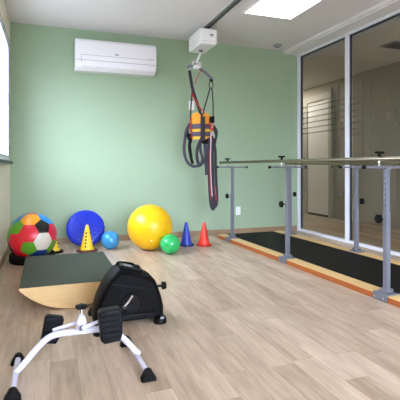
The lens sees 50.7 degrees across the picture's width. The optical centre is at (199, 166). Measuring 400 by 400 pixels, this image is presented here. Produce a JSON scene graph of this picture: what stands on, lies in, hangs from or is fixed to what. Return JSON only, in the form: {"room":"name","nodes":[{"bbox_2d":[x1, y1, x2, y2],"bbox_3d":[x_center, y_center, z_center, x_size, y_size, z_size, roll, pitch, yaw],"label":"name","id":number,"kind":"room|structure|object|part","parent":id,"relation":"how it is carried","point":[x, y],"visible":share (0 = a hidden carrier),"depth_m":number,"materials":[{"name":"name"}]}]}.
{"room":"care facility","nodes":[
{"label":"care facility","id":0,"kind":"room"},
{"bbox_2d":[0,0,9,258],"bbox_3d":[-1.140,-0.390,1.685,0.120,2.700,7.140,0,0,-20],"label":"wall","id":1,"kind":"structure","parent":0,"point":[4,168],"depth_m":4.53,"materials":[{"name":"beige paint"}]},
{"bbox_2d":[0,246,9,268],"bbox_3d":[-1.078,0.922,1.708,0.012,0.075,7.140,0,0,-20],"label":"baseboard","id":2,"kind":"structure","parent":1,"relation":"attached to","point":[7,249],"depth_m":4.31,"materials":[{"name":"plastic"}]},
{"bbox_2d":[0,14,12,163],"bbox_3d":[-1.826,-0.714,3.750,0.150,1.357,1.950,0,0,-20],"label":"window","id":3,"kind":"structure","parent":1,"relation":"in","point":[4,41],"depth_m":4.60,"materials":[{"name":"white glass"}]},
{"bbox_3d":[-1.845,-0.725,3.749,0.115,1.310,1.900,0,0,-20],"label":"frame","id":4,"kind":"part","parent":3,"relation":"part of","materials":[{"name":"white metal"}]},
{"bbox_3d":[-1.784,-0.049,3.765,0.059,0.027,1.950,0,0,-20],"label":"sill","id":5,"kind":"part","parent":3,"relation":"part of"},
{"bbox_2d":[10,22,296,237],"bbox_3d":[-0.458,-0.390,5.781,4.150,2.700,0.120,0,0,-20],"label":"wall","id":6,"kind":"structure","parent":0,"point":[109,146],"depth_m":5.63,"materials":[{"name":"green paint"}]},
{"bbox_2d":[74,38,155,77],"bbox_3d":[-1.072,-1.387,5.380,1.010,0.385,0.224,0,0,-20],"label":"air conditioner","id":7,"kind":"object","parent":6,"relation":"attached to","point":[90,56],"visible":1,"depth_m":5.29,"materials":[{"name":"plastic"}]},
{"bbox_2d":[57,225,296,243],"bbox_3d":[-0.407,0.922,5.729,3.970,0.075,0.012,0,0,-20],"label":"baseboard","id":8,"kind":"structure","parent":6,"relation":"attached to","point":[276,228],"depth_m":5.97,"materials":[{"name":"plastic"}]},
{"bbox_2d":[189,101,193,109],"bbox_3d":[-0.115,-0.850,5.831,0.078,0.125,0.014,0,0,-20],"label":"light switch","id":9,"kind":"object","parent":6,"relation":"attached to","point":[189,101],"visible":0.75,"depth_m":5.83,"materials":[{"name":"white plastic"}]},
{"bbox_2d":[236,207,240,214],"bbox_3d":[0.549,0.630,6.069,0.072,0.118,0.012,0,0,-20],"label":"wall outlet","id":10,"kind":"object","parent":6,"relation":"attached to","point":[238,209],"visible":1,"depth_m":6.07,"materials":[{"name":"white plastic"}]},
{"bbox_2d":[4,0,384,50],"bbox_3d":[0.768,-1.790,2.364,4.170,0.100,7.380,0,0,-20],"label":"ceiling","id":11,"kind":"structure","parent":0,"point":[168,19],"depth_m":4.95,"materials":[{"name":"paint"}]},
{"bbox_2d":[202,0,240,27],"bbox_3d":[0.671,-1.723,3.577,0.090,0.034,3.892,0,0,-20],"label":"track","id":12,"kind":"object","parent":11,"relation":"attached to","point":[232,3],"visible":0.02,"depth_m":4.74,"materials":[{"name":"white metal"}]},
{"bbox_2d":[189,27,216,53],"bbox_3d":[0.029,-1.587,5.292,0.220,0.275,0.447,0,0,-20],"label":"lift","id":13,"kind":"object","parent":12,"relation":"hanging from","point":[202,40],"visible":1,"depth_m":5.12,"materials":[{"name":"white plastic"}]},
{"bbox_2d":[187,52,212,78],"bbox_3d":[-0.002,-1.285,5.340,0.346,0.380,0.073,0,0,0],"label":"bar","id":14,"kind":"object","parent":13,"relation":"hanging from","point":[193,65],"visible":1,"depth_m":5.33,"materials":[{"name":"grey metal"}]},
{"bbox_2d":[183,69,217,210],"bbox_3d":[0.007,-0.343,5.319,0.451,1.779,0.127,0,0,0],"label":"harness","id":15,"kind":"object","parent":14,"relation":"hanging from","point":[200,125],"visible":1,"depth_m":5.30,"materials":[{"name":"black fabric"}]},
{"bbox_3d":[0.073,-1.183,5.342,0.197,0.176,0.023,0,0,0],"label":"arm","id":16,"kind":"part","parent":14,"relation":"part of","materials":[{"name":"grey paint"}]},
{"bbox_2d":[273,44,281,47],"bbox_3d":[1.108,-1.720,6.019,0.130,0.040,0.130,0,0,-20],"label":"smoke detector","id":17,"kind":"object","parent":11,"relation":"attached to","point":[274,45],"visible":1,"depth_m":5.98,"materials":[{"name":"white plastic"}]},
{"bbox_2d":[243,0,322,19],"bbox_3d":[0.879,-1.733,4.558,0.630,0.014,0.630,0,0,-20],"label":"recessed light","id":18,"kind":"object","parent":11,"relation":"in","point":[282,9],"visible":1,"depth_m":4.61,"materials":[{"name":"white plastic"}]},
{"bbox_2d":[284,0,399,55],"bbox_3d":[2.591,-1.715,3.012,0.300,0.050,7.140,0,0,-20],"label":"trim","id":19,"kind":"structure","parent":11,"relation":"attached to","point":[386,7],"depth_m":5.08,"materials":[{"name":"paint"}]},
{"bbox_2d":[0,213,399,399],"bbox_3d":[1.016,1.010,3.906,5.670,0.100,10.120,0,0,-20],"label":"floor","id":20,"kind":"structure","parent":0,"point":[242,323],"depth_m":2.38,"materials":[{"name":"plastic"}]},
{"bbox_2d":[9,250,54,265],"bbox_3d":[-1.712,0.916,4.316,0.444,0.088,0.444,0,0,-20],"label":"stand","id":21,"kind":"object","parent":20,"relation":"on","point":[14,260],"visible":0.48,"depth_m":4.12,"materials":[{"name":"black plastic"}]},
{"bbox_2d":[7,213,56,255],"bbox_3d":[-1.712,0.712,4.316,0.480,0.480,0.479,0,0,-20],"label":"exercise ball","id":22,"kind":"object","parent":21,"relation":"on","point":[31,234],"visible":0.88,"depth_m":4.14,"materials":[{"name":"multicoloured plastic"}]},
{"bbox_2d":[53,241,62,253],"bbox_3d":[-1.661,0.830,4.748,0.240,0.260,0.240,0,0,0],"label":"cone","id":23,"kind":"object","parent":20,"relation":"on","point":[56,248],"visible":0.25,"depth_m":4.71,"materials":[{"name":"yellow plastic"}]},
{"bbox_2d":[19,251,111,307],"bbox_3d":[-1.047,0.876,3.363,0.674,0.167,1.042,0,0,-20],"label":"board","id":24,"kind":"object","parent":20,"relation":"on","point":[59,280],"visible":0.8,"depth_m":3.03,"materials":[{"name":"brown wood"}]},
{"bbox_3d":[-0.872,0.885,2.885,0.669,0.150,0.020,0,0,-20],"label":"panel","id":25,"kind":"part","parent":24,"relation":"part of","materials":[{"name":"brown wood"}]},
{"bbox_2d":[3,303,156,399],"bbox_3d":[-0.566,0.804,1.997,0.635,0.310,0.446,0,0,-20],"label":"pedal exerciser","id":26,"kind":"object","parent":20,"relation":"on","point":[109,320],"visible":1,"depth_m":1.94,"materials":[{"name":"white paint"}]},
{"bbox_3d":[-0.637,0.760,2.019,0.132,0.045,0.009,0,0,-18],"label":"crank arm","id":27,"kind":"part","parent":26,"relation":"part of","materials":[{"name":"white paint"}]},
{"bbox_3d":[-0.562,0.660,1.999,0.056,0.023,0.054,0,0,-20],"label":"tension knob","id":28,"kind":"part","parent":26,"relation":"part of","materials":[{"name":"plastic"}]},
{"bbox_3d":[-0.492,0.729,1.973,0.120,0.054,0.010,0,0,-18],"label":"crank arm","id":29,"kind":"part","parent":26,"relation":"part of","materials":[{"name":"white paint"}]},
{"bbox_2d":[66,210,104,246],"bbox_3d":[-1.369,0.737,5.066,0.456,0.423,0.191,0,0,-20],"label":"disc","id":30,"kind":"object","parent":20,"relation":"on","point":[75,227],"visible":0.84,"depth_m":5.05,"materials":[{"name":"blue plastic"}]},
{"bbox_2d":[76,225,97,252],"bbox_3d":[-1.291,0.810,4.826,0.240,0.300,0.240,0,0,0],"label":"cone","id":31,"kind":"object","parent":20,"relation":"on","point":[87,244],"visible":0.98,"depth_m":4.78,"materials":[{"name":"yellow plastic"}]},
{"bbox_2d":[101,231,118,248],"bbox_3d":[-1.050,0.854,4.933,0.212,0.212,0.212,0,0,-20],"label":"exercise ball","id":32,"kind":"object","parent":20,"relation":"on","point":[109,239],"visible":1,"depth_m":4.86,"materials":[{"name":"blue plastic"}]},
{"bbox_2d":[88,261,166,336],"bbox_3d":[-0.447,0.778,2.648,0.473,0.364,0.416,0,0,-20],"label":"exercise bike","id":33,"kind":"object","parent":20,"relation":"on","point":[125,285],"visible":0.91,"depth_m":2.56,"materials":[{"name":"black plastic"}]},
{"bbox_3d":[-0.474,0.617,2.686,0.120,0.042,0.013,0,0,-20],"label":"carry handle","id":34,"kind":"part","parent":33,"relation":"part of","materials":[{"name":"black plastic"}]},
{"bbox_3d":[-0.431,0.802,2.506,0.073,0.084,0.010,0,0,-14],"label":"crank arm","id":35,"kind":"part","parent":33,"relation":"part of","materials":[{"name":"silver metal"}]},
{"bbox_3d":[-0.425,0.900,2.539,0.300,0.030,0.020,0,0,-20],"label":"trim","id":36,"kind":"part","parent":33,"relation":"part of","materials":[{"name":"black plastic"}]},
{"bbox_3d":[-0.249,0.760,2.703,0.062,0.052,0.052,0,0,-20],"label":"knob","id":37,"kind":"part","parent":33,"relation":"part of","materials":[{"name":"black plastic"}]},
{"bbox_2d":[127,204,172,249],"bbox_3d":[-0.581,0.698,4.909,0.523,0.524,0.523,0,0,-20],"label":"exercise ball","id":38,"kind":"object","parent":20,"relation":"on","point":[147,225],"visible":0.96,"depth_m":4.71,"materials":[{"name":"yellow plastic"}]},
{"bbox_2d":[160,234,179,253],"bbox_3d":[-0.330,0.850,4.658,0.220,0.220,0.220,0,0,-20],"label":"exercise ball","id":39,"kind":"object","parent":20,"relation":"on","point":[170,243],"visible":1,"depth_m":4.58,"materials":[{"name":"green plastic"}]},
{"bbox_2d":[180,222,193,246],"bbox_3d":[-0.168,0.818,5.172,0.194,0.285,0.194,0,0,0],"label":"cone","id":40,"kind":"object","parent":20,"relation":"on","point":[186,239],"visible":0.94,"depth_m":5.13,"materials":[{"name":"blue plastic"}]},
{"bbox_2d":[196,222,211,246],"bbox_3d":[0.048,0.818,5.164,0.194,0.285,0.194,0,0,0],"label":"cone","id":41,"kind":"object","parent":20,"relation":"on","point":[203,240],"visible":1,"depth_m":5.12,"materials":[{"name":"red plastic"}]},
{"bbox_2d":[217,151,399,307],"bbox_3d":[1.289,0.424,4.392,1.301,1.072,3.220,0,0,-21],"label":"bars","id":42,"kind":"object","parent":20,"relation":"on","point":[374,276],"visible":1,"depth_m":4.18,"materials":[{"name":"grey metal"}]},
{"bbox_3d":[0.416,0.620,5.424,0.037,0.580,0.037,0,0,-21],"label":"post","id":43,"kind":"part","parent":42,"relation":"part of","materials":[{"name":"grey metal"}]},
{"bbox_3d":[0.416,0.182,5.424,0.030,0.355,0.030,0,0,-21],"label":"post","id":44,"kind":"part","parent":42,"relation":"part of","materials":[{"name":"grey metal"}]},
{"bbox_3d":[0.881,0.620,4.242,0.037,0.580,0.037,0,0,-21],"label":"post","id":45,"kind":"part","parent":42,"relation":"part of","materials":[{"name":"grey metal"}]},
{"bbox_3d":[0.881,0.182,4.242,0.030,0.355,0.030,0,0,-21],"label":"post","id":46,"kind":"part","parent":42,"relation":"part of","materials":[{"name":"grey metal"}]},
{"bbox_3d":[1.225,0.620,5.742,0.037,0.580,0.037,0,0,-21],"label":"post","id":47,"kind":"part","parent":42,"relation":"part of","materials":[{"name":"grey metal"}]},
{"bbox_3d":[1.225,0.182,5.742,0.030,0.355,0.030,0,0,-21],"label":"post","id":48,"kind":"part","parent":42,"relation":"part of","materials":[{"name":"grey metal"}]},
{"bbox_3d":[0.838,-0.058,4.166,0.033,0.033,3.050,0,0,-21],"label":"hand rail","id":49,"kind":"part","parent":42,"relation":"part of","materials":[{"name":"metal"}]},
{"bbox_3d":[1.780,-0.040,4.536,0.033,0.033,3.050,0,0,-21],"label":"hand rail","id":50,"kind":"part","parent":42,"relation":"part of","materials":[{"name":"metal"}]},
{"bbox_3d":[1.690,0.182,4.560,0.030,0.355,0.030,0,0,-21],"label":"post","id":51,"kind":"part","parent":42,"relation":"part of","materials":[{"name":"grey metal"}]},
{"bbox_3d":[1.690,0.620,4.560,0.037,0.580,0.037,0,0,-21],"label":"post","id":52,"kind":"part","parent":42,"relation":"part of","materials":[{"name":"grey metal"}]},
{"bbox_3d":[1.279,0.372,3.023,0.024,0.060,0.065,0,0,-21],"label":"height knob","id":53,"kind":"part","parent":42,"relation":"part of","materials":[{"name":"black plastic"}]},
{"bbox_3d":[1.286,-0.091,3.026,0.075,0.042,0.025,0,0,-21],"label":"rail handle","id":54,"kind":"part","parent":42,"relation":"part of","materials":[{"name":"black plastic"}]},
{"bbox_3d":[1.350,0.620,3.051,0.037,0.580,0.037,0,0,-21],"label":"post","id":55,"kind":"part","parent":42,"relation":"part of","materials":[{"name":"grey metal"}]},
{"bbox_3d":[1.350,0.182,3.051,0.030,0.355,0.030,0,0,-21],"label":"post","id":56,"kind":"part","parent":42,"relation":"part of","materials":[{"name":"grey metal"}]},
{"bbox_2d":[297,10,399,255],"bbox_3d":[2.700,-0.364,3.050,0.070,2.649,7.139,0,0,-20],"label":"window","id":57,"kind":"structure","parent":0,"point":[348,37],"depth_m":5.33,"materials":[{"name":"white metal"}]},
{"bbox_2d":[303,61,399,229],"bbox_3d":[3.640,-0.350,4.838,0.100,2.620,10.120,0,0,-20],"label":"wall","id":58,"kind":"structure","parent":0,"point":[376,92],"depth_m":6.96,"materials":[{"name":"paint"}]},
{"bbox_2d":[303,91,333,217],"bbox_3d":[2.289,-0.225,8.338,0.102,2.370,0.980,0,0,-20],"label":"door","id":59,"kind":"structure","parent":58,"relation":"in","point":[318,110],"depth_m":8.27,"materials":[{"name":"white paint"}]},
{"bbox_2d":[335,191,340,195],"bbox_3d":[2.535,0.485,7.736,0.039,0.090,0.120,0,0,-20],"label":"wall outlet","id":60,"kind":"object","parent":58,"relation":"attached to","point":[337,193],"visible":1,"depth_m":7.71,"materials":[{"name":"white plastic"}]},
{"bbox_2d":[303,15,399,89],"bbox_3d":[2.980,-1.660,4.604,1.500,0.100,10.120,0,0,-20],"label":"ceiling","id":61,"kind":"structure","parent":0,"point":[325,65],"depth_m":6.15,"materials":[{"name":"paint"}]},
{"bbox_2d":[379,40,399,49],"bbox_3d":[2.620,-1.597,5.558,0.400,0.025,0.280,0,0,-20],"label":"ceiling vent","id":62,"kind":"object","parent":61,"relation":"in","point":[395,44],"visible":1,"depth_m":5.53,"materials":[{"name":"grey metal"}]}
]}

